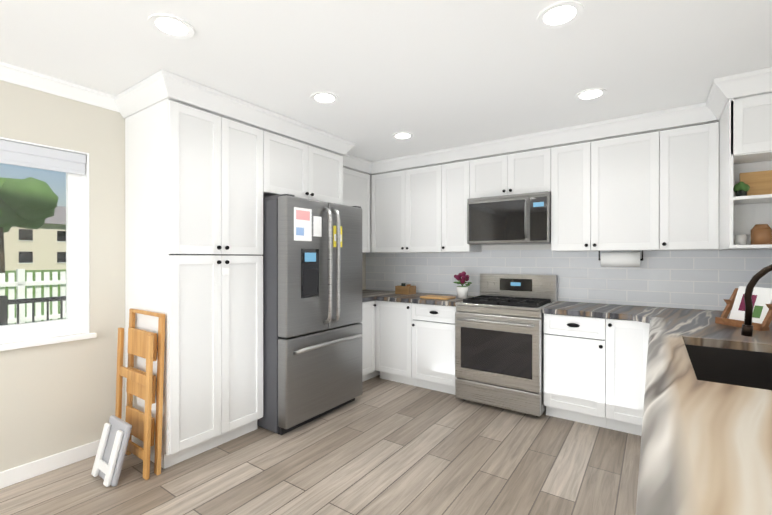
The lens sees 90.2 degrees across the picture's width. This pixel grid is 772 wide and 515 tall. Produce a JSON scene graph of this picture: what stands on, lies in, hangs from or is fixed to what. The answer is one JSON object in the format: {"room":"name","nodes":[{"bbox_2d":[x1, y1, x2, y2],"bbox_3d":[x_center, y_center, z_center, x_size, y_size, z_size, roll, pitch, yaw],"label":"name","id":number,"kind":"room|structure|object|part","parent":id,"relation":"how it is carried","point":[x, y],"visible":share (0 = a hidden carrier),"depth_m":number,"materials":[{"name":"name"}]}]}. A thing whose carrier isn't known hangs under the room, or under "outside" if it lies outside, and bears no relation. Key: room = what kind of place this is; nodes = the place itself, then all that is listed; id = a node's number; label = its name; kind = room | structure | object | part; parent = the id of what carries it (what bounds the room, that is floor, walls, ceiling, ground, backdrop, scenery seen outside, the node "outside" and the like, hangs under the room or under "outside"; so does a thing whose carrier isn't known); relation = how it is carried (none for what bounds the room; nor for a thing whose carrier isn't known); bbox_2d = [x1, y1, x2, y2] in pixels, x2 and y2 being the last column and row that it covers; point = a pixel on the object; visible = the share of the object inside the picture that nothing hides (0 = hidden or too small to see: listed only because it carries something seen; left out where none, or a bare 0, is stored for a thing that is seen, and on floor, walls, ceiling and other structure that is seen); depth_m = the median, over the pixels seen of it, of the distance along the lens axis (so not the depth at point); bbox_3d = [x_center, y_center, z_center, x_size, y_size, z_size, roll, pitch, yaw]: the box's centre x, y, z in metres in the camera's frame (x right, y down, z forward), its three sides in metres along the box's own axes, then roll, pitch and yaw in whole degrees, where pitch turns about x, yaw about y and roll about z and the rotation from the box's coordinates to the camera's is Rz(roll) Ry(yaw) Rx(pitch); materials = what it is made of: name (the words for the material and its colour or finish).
{"room":"kitchen","nodes":[
{"label":"kitchen","id":0,"kind":"room"},
{"bbox_2d":[0,80,365,471],"bbox_3d":[-2.171,0.107,2.431,0.150,2.440,6.750,0,0,35],"label":"wall","id":1,"kind":"structure","parent":0,"point":[55,398],"depth_m":2.52,"materials":[{"name":"beige paint"}]},
{"bbox_2d":[0,137,88,343],"bbox_3d":[-2.401,-0.100,2.036,0.074,1.203,1.358,0,0,35],"label":"window","id":2,"kind":"structure","parent":1,"relation":"in","point":[76,321],"depth_m":2.52,"materials":[{"name":"white"}]},
{"bbox_2d":[0,139,85,174],"bbox_3d":[-2.384,-0.620,2.023,0.026,0.136,1.330,0,0,35],"label":"roller blind","id":3,"kind":"object","parent":2,"relation":"attached to","point":[24,155],"visible":0.98,"depth_m":2.38,"materials":[{"name":"white fabric"}]},
{"bbox_2d":[0,333,96,350],"bbox_3d":[-2.371,0.517,2.016,0.064,0.030,1.420,0,0,35],"label":"window sill","id":4,"kind":"structure","parent":1,"relation":"attached to","point":[32,343],"depth_m":2.38,"materials":[{"name":"white wood"}]},
{"bbox_2d":[0,440,99,488],"bbox_3d":[-2.947,1.281,1.176,0.014,0.094,3.799,0,0,35],"label":"baseboard","id":5,"kind":"structure","parent":1,"relation":"attached to","point":[18,474],"depth_m":2.38,"materials":[{"name":"white wood"}]},
{"bbox_2d":[0,61,119,111],"bbox_3d":[-2.925,-1.068,1.160,0.064,0.084,3.804,0,0,35],"label":"crown molding","id":6,"kind":"structure","parent":1,"relation":"attached to","point":[13,74],"depth_m":2.40,"materials":[{"name":"white wood"}]},
{"bbox_2d":[262,129,342,204],"bbox_3d":[-0.922,-0.752,3.498,0.659,0.485,0.917,0,0,35],"label":"upper cabinet","id":7,"kind":"object","parent":1,"relation":"attached to","point":[296,168],"visible":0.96,"depth_m":3.27,"materials":[{"name":"white paint"}]},
{"bbox_2d":[151,69,358,158],"bbox_3d":[-0.855,-1.054,3.026,0.117,0.117,1.779,0,0,35],"label":"crown molding","id":8,"kind":"structure","parent":7,"relation":"attached to","point":[156,88],"depth_m":2.73,"materials":[{"name":"white paint"}]},
{"bbox_2d":[343,167,369,252],"bbox_3d":[-0.543,-0.531,4.303,0.359,0.930,0.823,0,0,35],"label":"upper cabinet","id":9,"kind":"object","parent":1,"relation":"attached to","point":[356,188],"visible":0.33,"depth_m":4.43,"materials":[{"name":"white paint"}]},
{"bbox_2d":[343,157,370,174],"bbox_3d":[-0.428,-1.055,4.147,0.105,0.117,0.753,0,0,35],"label":"crown molding","id":10,"kind":"structure","parent":9,"relation":"attached to","point":[362,165],"depth_m":4.30,"materials":[{"name":"white paint"}]},
{"bbox_2d":[0,375,640,514],"bbox_3d":[-0.553,1.389,1.212,4.200,0.120,6.900,0,0,35],"label":"floor","id":11,"kind":"structure","parent":0,"point":[379,446],"depth_m":2.40,"materials":[{"name":"wood"}]},
{"bbox_2d":[91,415,131,486],"bbox_3d":[-1.660,1.155,2.325,0.270,0.340,0.055,0,-14,35],"label":"step stool","id":12,"kind":"object","parent":11,"relation":"on","point":[111,452],"visible":0.96,"depth_m":2.29,"materials":[{"name":"grey plastic"}]},
{"bbox_2d":[115,308,164,479],"bbox_3d":[-1.588,0.835,2.473,0.460,0.982,0.087,0,-1,35],"label":"ladder","id":13,"kind":"object","parent":11,"relation":"on","point":[141,384],"visible":0.9,"depth_m":2.39,"materials":[{"name":"brown wood"}]},
{"bbox_2d":[125,98,262,468],"bbox_3d":[-1.386,0.166,2.838,0.663,2.320,0.695,0,0,35],"label":"pantry cabinet","id":14,"kind":"object","parent":11,"relation":"on","point":[193,225],"visible":1,"depth_m":2.60,"materials":[{"name":"white paint"}]},
{"bbox_2d":[115,76,164,118],"bbox_3d":[-1.629,-1.053,2.543,0.600,0.117,0.102,0,0,35],"label":"crown molding","id":15,"kind":"structure","parent":14,"relation":"attached to","point":[137,98],"depth_m":2.53,"materials":[{"name":"white paint"}]},
{"bbox_2d":[257,194,362,434],"bbox_3d":[-0.789,0.424,3.412,0.933,1.802,0.902,0,0,35],"label":"refrigerator","id":16,"kind":"object","parent":11,"relation":"on","point":[312,309],"visible":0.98,"depth_m":3.00,"materials":[{"name":"grey metal"}]},
{"bbox_2d":[359,300,379,381],"bbox_3d":[-0.332,0.887,4.364,0.639,0.875,1.161,0,0,35],"label":"base cabinet","id":17,"kind":"object","parent":11,"relation":"on","point":[369,371],"visible":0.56,"depth_m":4.08,"materials":[{"name":"white paint"}]},
{"bbox_2d":[375,300,456,394],"bbox_3d":[0.443,0.887,4.141,0.970,0.875,0.639,0,0,35],"label":"base cabinet","id":18,"kind":"object","parent":11,"relation":"on","point":[414,344],"visible":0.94,"depth_m":3.89,"materials":[{"name":"white paint"}]},
{"bbox_2d":[455,273,556,416],"bbox_3d":[1.118,0.743,3.591,0.754,1.165,0.744,0,0,35],"label":"range","id":19,"kind":"object","parent":11,"relation":"on","point":[499,341],"visible":0.96,"depth_m":3.36,"materials":[{"name":"silver metal"}]},
{"bbox_2d":[544,313,649,435],"bbox_3d":[1.774,0.888,3.212,0.743,0.875,0.639,0,0,35],"label":"base cabinet","id":20,"kind":"object","parent":11,"relation":"on","point":[594,371],"visible":0.85,"depth_m":2.98,"materials":[{"name":"white paint"}]},
{"bbox_2d":[0,0,771,161],"bbox_3d":[-0.553,-1.171,1.208,4.200,0.120,6.900,0,0,35],"label":"ceiling","id":21,"kind":"structure","parent":0,"point":[432,75],"depth_m":2.11,"materials":[{"name":"white paint"}]},
{"bbox_2d":[148,13,194,38],"bbox_3d":[-1.025,-1.108,1.843,0.194,0.008,0.194,0,0,35],"label":"recessed light","id":22,"kind":"object","parent":21,"relation":"in","point":[171,26],"visible":1,"depth_m":1.84,"materials":[{"name":"white plastic"}]},
{"bbox_2d":[310,92,338,103],"bbox_3d":[-0.425,-1.109,2.668,0.194,0.008,0.194,0,0,35],"label":"recessed light","id":23,"kind":"object","parent":21,"relation":"in","point":[324,97],"visible":0.96,"depth_m":2.66,"materials":[{"name":"white plastic"}]},
{"bbox_2d":[392,132,413,139],"bbox_3d":[0.153,-1.110,3.496,0.194,0.008,0.194,0,0,35],"label":"recessed light","id":24,"kind":"object","parent":21,"relation":"in","point":[403,135],"visible":0.96,"depth_m":3.48,"materials":[{"name":"white plastic"}]},
{"bbox_2d":[537,1,582,28],"bbox_3d":[0.793,-1.108,1.757,0.194,0.008,0.194,0,0,35],"label":"recessed light","id":25,"kind":"object","parent":21,"relation":"in","point":[559,14],"visible":1,"depth_m":1.75,"materials":[{"name":"white plastic"}]},
{"bbox_2d":[575,88,606,100],"bbox_3d":[1.388,-1.109,2.610,0.194,0.008,0.194,0,0,35],"label":"recessed light","id":26,"kind":"object","parent":21,"relation":"in","point":[590,94],"visible":0.98,"depth_m":2.60,"materials":[{"name":"white plastic"}]},
{"bbox_2d":[366,121,771,310],"bbox_3d":[1.438,0.105,3.933,4.050,2.440,0.156,0,0,35],"label":"wall","id":27,"kind":"structure","parent":0,"point":[701,279],"depth_m":3.51,"materials":[{"name":"white tile"}]},
{"bbox_2d":[371,121,718,252],"bbox_3d":[1.196,-0.530,3.784,3.130,0.930,0.359,0,0,35],"label":"upper cabinet","id":28,"kind":"object","parent":27,"relation":"attached to","point":[657,190],"visible":0.96,"depth_m":3.25,"materials":[{"name":"white paint"}]},
{"bbox_2d":[467,191,550,244],"bbox_3d":[1.207,-0.361,3.716,0.752,0.449,0.459,0,0,35],"label":"over-the-range microwave","id":29,"kind":"object","parent":28,"relation":"attached to","point":[520,219],"visible":1,"depth_m":3.55,"materials":[{"name":"silver metal"}]},
{"bbox_2d":[371,103,719,173],"bbox_3d":[1.083,-1.054,3.627,3.179,0.117,0.123,0,0,35],"label":"crown molding","id":30,"kind":"structure","parent":28,"relation":"attached to","point":[690,114],"depth_m":3.34,"materials":[{"name":"white paint"}]},
{"bbox_2d":[599,250,642,266],"bbox_3d":[1.967,0.004,3.232,0.320,0.136,0.124,0,0,35],"label":"paper towel roll","id":31,"kind":"object","parent":28,"relation":"attached to","point":[620,259],"visible":0.98,"depth_m":3.19,"materials":[{"name":"white paper"}]},
{"bbox_2d":[703,73,742,118],"bbox_3d":[2.190,-1.053,2.523,0.102,0.117,0.420,0,0,35],"label":"crown molding","id":32,"kind":"structure","parent":28,"relation":"attached to","point":[725,88],"depth_m":2.41,"materials":[{"name":"white paint"}]},
{"bbox_3d":[1.105,0.111,0.053,0.156,2.440,6.600,0,0,35],"label":"wall","id":33,"kind":"structure","parent":0,"visible":0},
{"bbox_2d":[718,93,771,249],"bbox_3d":[2.534,-0.528,2.599,0.416,0.930,0.772,0,0,35],"label":"wall cabinet","id":34,"kind":"object","parent":33,"relation":"attached to","point":[745,134],"depth_m":2.45,"materials":[{"name":"white paint"}]},
{"bbox_3d":[2.425,-0.476,2.439,0.348,0.185,0.185,0,0,35],"label":"shelf items","id":35,"kind":"part","parent":34,"relation":"part of"},
{"bbox_3d":[2.407,-0.221,2.412,0.324,0.275,0.120,0,0,35],"label":"shelf items","id":36,"kind":"part","parent":34,"relation":"part of"},
{"bbox_2d":[739,67,771,97],"bbox_3d":[2.311,-1.052,2.246,0.382,0.117,0.102,0,0,35],"label":"crown molding","id":37,"kind":"structure","parent":34,"relation":"attached to","point":[756,82],"depth_m":2.29,"materials":[{"name":"white paint"}]},
{"label":"outside","id":38,"kind":"structure","parent":0,"visible":0},
{"bbox_2d":[5,269,65,323],"bbox_3d":[-57.734,1.763,45.139,139.840,0.300,180.000,0,0,35],"label":"ground","id":39,"kind":"structure","parent":38,"point":[26,271],"depth_m":21.00,"materials":[{"name":"green plant"}]},
{"bbox_2d":[0,177,58,277],"bbox_3d":[-45.005,-5.984,41.670,79.618,15.203,93.957,0,0,35],"label":"trees","id":40,"kind":"object","parent":39,"relation":"on","point":[31,190],"depth_m":31.69,"materials":[{"name":"green plant"}]},
{"bbox_2d":[0,269,65,324],"bbox_3d":[-10.113,0.957,5.773,0.120,1.429,70.060,0,0,35],"label":"fence","id":41,"kind":"object","parent":39,"relation":"on","point":[31,283],"depth_m":8.73,"materials":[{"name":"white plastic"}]},
{"bbox_2d":[4,206,65,270],"bbox_3d":[-50.725,-3.207,58.532,13.200,9.599,15.200,0,0,35],"label":"house","id":42,"kind":"structure","parent":39,"relation":"on","point":[30,237],"depth_m":52.73,"materials":[{"name":"beige"}]},
{"bbox_3d":[-2.768,1.520,3.124,1.580,0.309,12.000,0,0,35],"label":"deck","id":43,"kind":"object","parent":39,"relation":"on","visible":0},
{"bbox_2d":[0,295,65,324],"bbox_3d":[-3.367,0.850,3.522,0.060,1.029,12.030,0,0,35],"label":"fence","id":44,"kind":"object","parent":43,"relation":"on","point":[3,310],"depth_m":3.52,"materials":[{"name":"black metal"}]},
{"bbox_3d":[0.928,0.892,0.639,0.800,0.875,4.515,0,0,35],"label":"base cabinet","id":45,"kind":"object","parent":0,"visible":0},
{"bbox_2d":[362,294,373,301],"bbox_3d":[-0.522,0.429,4.094,0.637,0.040,0.497,0,0,35],"label":"countertop","id":46,"kind":"structure","parent":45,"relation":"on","point":[365,297],"depth_m":4.06,"materials":[{"name":"grey stone"}]},
{"bbox_2d":[362,290,475,305],"bbox_3d":[0.193,0.428,4.301,1.569,0.040,0.662,0,0,35],"label":"countertop","id":47,"kind":"structure","parent":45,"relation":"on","point":[381,295],"depth_m":4.02,"materials":[{"name":"grey stone"}]},
{"bbox_2d":[395,283,415,294],"bbox_3d":[0.225,0.347,4.423,0.180,0.120,0.160,0,0,35],"label":"box","id":48,"kind":"object","parent":47,"relation":"on","point":[405,289],"visible":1,"depth_m":4.38,"materials":[{"name":"brown wood"}]},
{"bbox_2d":[420,295,455,299],"bbox_3d":[0.527,0.398,3.920,0.310,0.020,0.200,0,0,35],"label":"cutting board","id":49,"kind":"object","parent":47,"relation":"on","point":[438,297],"visible":1,"depth_m":3.88,"materials":[{"name":"brown wood"}]},
{"bbox_2d":[453,271,471,297],"bbox_3d":[0.796,0.270,3.967,0.185,0.275,0.173,0,0,35],"label":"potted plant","id":50,"kind":"object","parent":47,"relation":"on","point":[462,291],"visible":1,"depth_m":3.93,"materials":[{"name":"white ceramic"}]},
{"bbox_2d":[542,301,645,322],"bbox_3d":[1.726,0.430,3.158,0.727,0.040,0.782,0,0,35],"label":"countertop","id":51,"kind":"structure","parent":45,"relation":"on","point":[613,311],"depth_m":3.08,"materials":[{"name":"grey stone"}]},
{"bbox_2d":[636,306,771,514],"bbox_3d":[1.101,0.433,0.905,0.822,0.040,5.192,0,0,35],"label":"countertop","id":52,"kind":"structure","parent":45,"relation":"on","point":[706,448],"depth_m":0.93,"materials":[{"name":"beige stone"}]},
{"bbox_2d":[685,344,771,389],"bbox_3d":[1.483,0.558,1.546,0.465,0.210,0.920,0,0,35],"label":"undermount sink","id":53,"kind":"object","parent":52,"relation":"in","point":[745,368],"visible":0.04,"depth_m":1.92,"materials":[{"name":"grey metal"}]},
{"bbox_2d":[715,286,771,330],"bbox_3d":[2.204,0.293,2.319,0.212,0.235,0.260,0,0,-7],"label":"stand","id":54,"kind":"object","parent":52,"relation":"on","point":[762,308],"visible":0.83,"depth_m":2.30,"materials":[{"name":"brown wood"}]},
{"bbox_2d":[741,264,771,336],"bbox_3d":[1.606,0.207,1.484,0.356,0.410,0.104,0,0,35],"label":"gooseneck faucet","id":55,"kind":"object","parent":52,"relation":"on","point":[747,327],"visible":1,"depth_m":1.55,"materials":[{"name":"brown metal"}]}
]}

